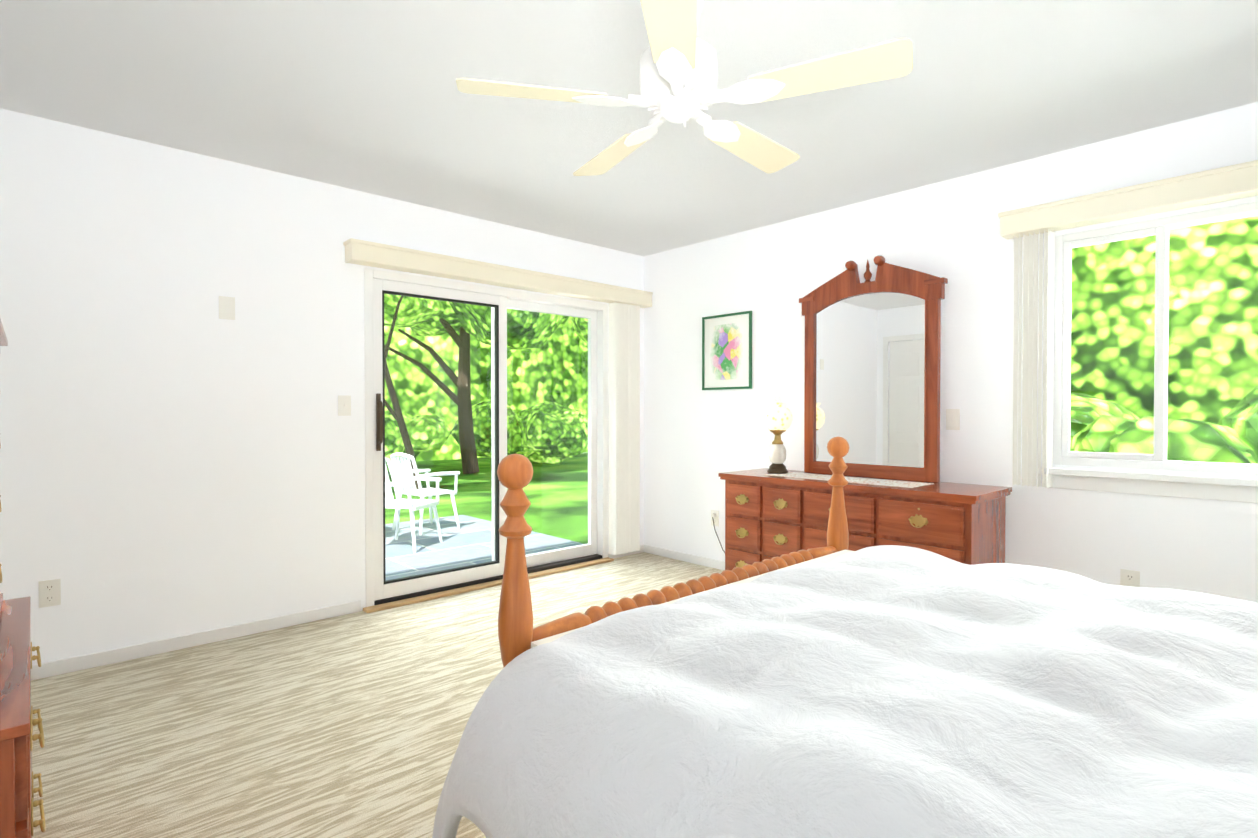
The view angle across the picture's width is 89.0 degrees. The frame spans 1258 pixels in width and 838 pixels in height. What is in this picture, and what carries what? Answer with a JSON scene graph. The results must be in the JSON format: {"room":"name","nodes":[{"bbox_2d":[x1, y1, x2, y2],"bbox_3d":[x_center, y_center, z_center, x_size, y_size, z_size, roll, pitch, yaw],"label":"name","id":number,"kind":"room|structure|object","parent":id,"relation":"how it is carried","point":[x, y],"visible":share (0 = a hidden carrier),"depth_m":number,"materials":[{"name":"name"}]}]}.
{"room":"bedroom","nodes":[
{"label":"bedroom","id":0,"kind":"room"},
{"bbox_2d":[0,108,643,664],"bbox_3d":[-1.500,-0.157,3.883,4.600,2.950,0.150,-1,1,-43],"label":"wall","id":1,"kind":"structure","parent":0,"point":[178,456],"depth_m":3.14,"materials":[{"name":"white paint"}]},
{"bbox_2d":[38,579,60,607],"bbox_3d":[-2.542,0.765,2.811,0.072,0.116,0.008,-1,1,-43],"label":"electrical outlet","id":2,"kind":"object","parent":1,"relation":"attached to","point":[49,593],"visible":1,"depth_m":2.81,"materials":[{"name":"white plastic"}]},
{"bbox_2d":[31,600,360,680],"bbox_3d":[-2.286,1.096,3.047,1.990,0.065,0.020,-1,1,-43],"label":"baseboard","id":3,"kind":"structure","parent":1,"relation":"attached to","point":[77,663],"depth_m":3.14,"materials":[{"name":"white wood"}]},
{"bbox_2d":[219,296,234,319],"bbox_3d":[-2.046,-0.565,3.260,0.072,0.116,0.005,-1,1,-43],"label":"thermostat","id":4,"kind":"object","parent":1,"relation":"attached to","point":[227,308],"visible":1,"depth_m":3.26,"materials":[{"name":"white plastic"}]},
{"bbox_2d":[338,395,350,415],"bbox_3d":[-1.622,-0.076,3.656,0.072,0.116,0.015,-1,1,-43],"label":"light switch","id":5,"kind":"object","parent":1,"relation":"attached to","point":[344,405],"visible":1,"depth_m":3.66,"materials":[{"name":"white plastic"}]},
{"bbox_2d":[363,268,613,612],"bbox_3d":[-0.882,0.112,4.397,1.900,2.000,0.205,-1,1,-43],"label":"door frame","id":6,"kind":"structure","parent":1,"relation":"in","point":[382,593],"depth_m":4.31,"materials":[{"name":"white"}]},
{"bbox_2d":[343,238,652,307],"bbox_3d":[-0.716,-0.959,4.419,2.386,0.117,0.118,-1,1,-43],"label":"valance","id":7,"kind":"object","parent":1,"relation":"attached to","point":[371,254],"visible":0.98,"depth_m":4.15,"materials":[{"name":"beige"}]},
{"bbox_2d":[609,302,639,555],"bbox_3d":[-0.036,0.077,5.073,0.262,1.963,0.084,-1,1,-43],"label":"window blinds","id":8,"kind":"object","parent":1,"relation":"attached to","point":[624,428],"visible":0.98,"depth_m":5.04,"materials":[{"name":"white fabric"}]},
{"bbox_2d":[608,544,642,557],"bbox_3d":[-0.032,1.070,5.154,0.360,0.065,0.015,-1,1,-43],"label":"baseboard","id":9,"kind":"structure","parent":1,"relation":"attached to","point":[641,546],"depth_m":5.16,"materials":[{"name":"white wood"}]},
{"bbox_2d":[31,552,723,837],"bbox_3d":[0.207,1.240,2.072,4.600,0.200,5.150,-1,1,-43],"label":"floor","id":10,"kind":"structure","parent":0,"point":[352,725],"depth_m":2.40,"materials":[{"name":"carpet"}]},
{"bbox_2d":[0,319,45,837],"bbox_3d":[-1.554,0.469,1.260,0.590,1.360,1.010,-1,1,-43],"label":"chest","id":11,"kind":"object","parent":10,"relation":"on","point":[18,722],"visible":1,"depth_m":1.18,"materials":[{"name":"brown wood"}]},
{"bbox_2d":[432,437,1257,837],"bbox_3d":[0.970,0.500,1.224,1.946,1.300,2.208,-1,1,-43],"label":"bed","id":12,"kind":"object","parent":10,"relation":"on","point":[834,689],"visible":1,"depth_m":1.16,"materials":[{"name":"white fabric"}]},
{"bbox_2d":[718,255,1011,570],"bbox_3d":[1.263,0.088,3.660,0.520,2.065,1.510,-1,1,-43],"label":"dresser","id":13,"kind":"object","parent":10,"relation":"on","point":[872,373],"visible":0.67,"depth_m":3.67,"materials":[{"name":"brown wood"}]},
{"bbox_2d":[763,392,792,473],"bbox_3d":[0.933,0.085,4.020,0.184,0.505,0.184,-1,1,-43],"label":"lamp","id":14,"kind":"object","parent":13,"relation":"on","point":[777,419],"visible":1,"depth_m":3.97,"materials":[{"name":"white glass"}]},
{"bbox_2d":[0,0,1257,255],"bbox_3d":[0.207,-1.450,2.040,4.600,0.300,5.150,-1,1,-43],"label":"ceiling","id":15,"kind":"structure","parent":0,"point":[366,96],"depth_m":2.56,"materials":[{"name":"white paint"}]},
{"bbox_2d":[456,0,912,175],"bbox_3d":[0.173,-1.107,2.019,1.256,0.384,1.290,-1,1,-43],"label":"fan","id":16,"kind":"object","parent":15,"relation":"hanging from","point":[678,74],"visible":1,"depth_m":1.88,"materials":[{"name":"beige wood"}]},
{"bbox_2d":[644,102,1257,602],"bbox_3d":[1.884,-0.153,3.519,0.150,2.950,5.000,-1,1,-43],"label":"wall","id":17,"kind":"structure","parent":0,"point":[696,438],"depth_m":3.49,"materials":[{"name":"white paint"}]},
{"bbox_2d":[643,544,724,569],"bbox_3d":[1.772,1.090,3.532,0.015,0.065,4.850,-1,1,-43],"label":"baseboard","id":18,"kind":"structure","parent":17,"relation":"attached to","point":[717,564],"depth_m":4.96,"materials":[{"name":"white wood"}]},
{"bbox_2d":[711,510,718,526],"bbox_3d":[0.636,0.735,4.750,0.008,0.116,0.072,-1,1,-43],"label":"electrical outlet","id":19,"kind":"object","parent":17,"relation":"attached to","point":[716,520],"visible":0.69,"depth_m":4.74,"materials":[{"name":"white plastic"}]},
{"bbox_2d":[711,513,724,552],"bbox_3d":[0.767,0.900,4.566,0.055,0.402,0.475,-1,1,-43],"label":"lamp cord","id":20,"kind":"object","parent":19,"relation":"attached to","point":[713,515],"visible":0.46,"depth_m":4.72,"materials":[{"name":"white plastic"}]},
{"bbox_2d":[702,311,751,389],"bbox_3d":[0.706,-0.487,4.651,0.019,0.545,0.445,-1,1,-43],"label":"picture frame","id":21,"kind":"object","parent":17,"relation":"attached to","point":[726,351],"visible":1,"depth_m":4.64,"materials":[{"name":"green"}]},
{"bbox_2d":[946,409,959,429],"bbox_3d":[1.775,0.002,3.515,0.015,0.116,0.072,-1,1,-43],"label":"light switch","id":22,"kind":"object","parent":17,"relation":"attached to","point":[952,419],"visible":1,"depth_m":3.51,"materials":[{"name":"white plastic"}]},
{"bbox_2d":[998,160,1257,239],"bbox_3d":[2.368,-0.980,2.791,0.118,0.117,1.346,-1,1,-43],"label":"valance","id":23,"kind":"object","parent":17,"relation":"attached to","point":[1228,183],"visible":1,"depth_m":2.85,"materials":[{"name":"beige"}]},
{"bbox_2d":[1120,569,1139,586],"bbox_3d":[2.312,0.755,2.955,0.008,0.116,0.072,-1,1,-43],"label":"electrical outlet","id":24,"kind":"object","parent":17,"relation":"attached to","point":[1130,578],"visible":0.65,"depth_m":2.95,"materials":[{"name":"white plastic"}]},
{"bbox_2d":[1038,202,1257,502],"bbox_3d":[2.407,-0.278,2.891,0.160,1.245,0.940,-1,1,-43],"label":"window","id":25,"kind":"structure","parent":17,"relation":"in","point":[1208,487],"depth_m":2.91,"materials":[{"name":"white plastic"}]},
{"bbox_2d":[1012,229,1054,487],"bbox_3d":[2.010,-0.293,3.191,0.084,1.258,0.162,-1,1,-43],"label":"window blinds","id":26,"kind":"object","parent":25,"relation":"attached to","point":[1025,359],"visible":0.98,"depth_m":3.20,"materials":[{"name":"white fabric"}]},
{"label":"outside","id":27,"kind":"structure","parent":0,"visible":0},
{"bbox_2d":[385,515,582,579],"bbox_3d":[-3.057,1.405,4.910,5.800,0.300,3.450,-1,1,-43],"label":"patio slab","id":28,"kind":"object","parent":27,"point":[466,550],"depth_m":6.27,"materials":[{"name":"white concrete"}]},
{"bbox_2d":[385,457,442,552],"bbox_3d":[-2.222,0.803,6.244,0.615,0.876,0.582,0,1,12],"label":"garden chair","id":29,"kind":"object","parent":28,"relation":"on","point":[402,503],"depth_m":6.35,"materials":[{"name":"white plastic"}]},
{"bbox_2d":[390,452,459,535],"bbox_3d":[-2.282,0.793,7.087,0.582,0.876,0.615,1,1,37],"label":"garden chair","id":30,"kind":"object","parent":28,"relation":"on","point":[429,492],"depth_m":6.95,"materials":[{"name":"white plastic"}]},
{"bbox_2d":[384,317,587,460],"bbox_3d":[-0.926,-3.666,10.773,38.000,10.600,15.500,-1,1,-43],"label":"foliage","id":31,"kind":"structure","parent":27,"point":[430,400],"depth_m":18.29,"materials":[{"name":"green plant"}]},
{"bbox_2d":[385,452,587,543],"bbox_3d":[0.123,1.411,5.314,80.000,0.280,80.000,-1,1,-43],"label":"lawn","id":32,"kind":"structure","parent":27,"point":[538,504],"depth_m":10.03,"materials":[{"name":"green plant"}]},
{"bbox_2d":[385,294,418,489],"bbox_3d":[-3.765,-1.491,9.827,3.943,5.402,4.046,-1,1,-43],"label":"tree","id":33,"kind":"object","parent":32,"relation":"on","point":[398,417],"depth_m":9.97,"materials":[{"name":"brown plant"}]},
{"bbox_2d":[385,410,451,476],"bbox_3d":[-4.640,0.481,12.452,2.182,1.307,1.841,-1,1,-43],"label":"bush","id":34,"kind":"object","parent":32,"relation":"on","point":[433,422],"depth_m":12.03,"materials":[{"name":"green plant"}]},
{"bbox_2d":[384,294,568,473],"bbox_3d":[-3.364,-2.149,13.636,6.450,6.640,4.855,-1,1,-43],"label":"tree","id":35,"kind":"object","parent":32,"relation":"on","point":[516,325],"depth_m":12.78,"materials":[{"name":"green plant"}]},
{"bbox_2d":[451,399,587,464],"bbox_3d":[-2.431,0.325,15.523,3.249,1.600,2.738,-1,1,-43],"label":"bush","id":36,"kind":"object","parent":32,"relation":"on","point":[548,415],"depth_m":14.87,"materials":[{"name":"green plant"}]},
{"bbox_2d":[572,317,587,343],"bbox_3d":[1.420,-1.638,14.011,4.477,5.609,4.197,-1,1,-43],"label":"tree","id":37,"kind":"object","parent":32,"relation":"on","point":[581,334],"depth_m":13.64,"materials":[{"name":"green plant"}]},
{"bbox_2d":[1070,386,1257,463],"bbox_3d":[3.873,0.470,4.382,2.305,1.435,2.102,-1,1,-43],"label":"bushes","id":38,"kind":"object","parent":32,"relation":"on","point":[1182,444],"depth_m":3.71,"materials":[{"name":"green plant"}]},
{"bbox_2d":[1070,393,1139,444],"bbox_3d":[3.057,0.086,5.641,2.365,1.524,2.779,-1,1,-43],"label":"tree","id":39,"kind":"object","parent":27,"point":[1093,403],"depth_m":4.79,"materials":[{"name":"green plant"}]},
{"bbox_2d":[1071,216,1257,423],"bbox_3d":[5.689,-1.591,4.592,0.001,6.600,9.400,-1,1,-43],"label":"foliage","id":40,"kind":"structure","parent":27,"point":[1242,361],"depth_m":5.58,"materials":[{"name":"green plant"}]}
]}

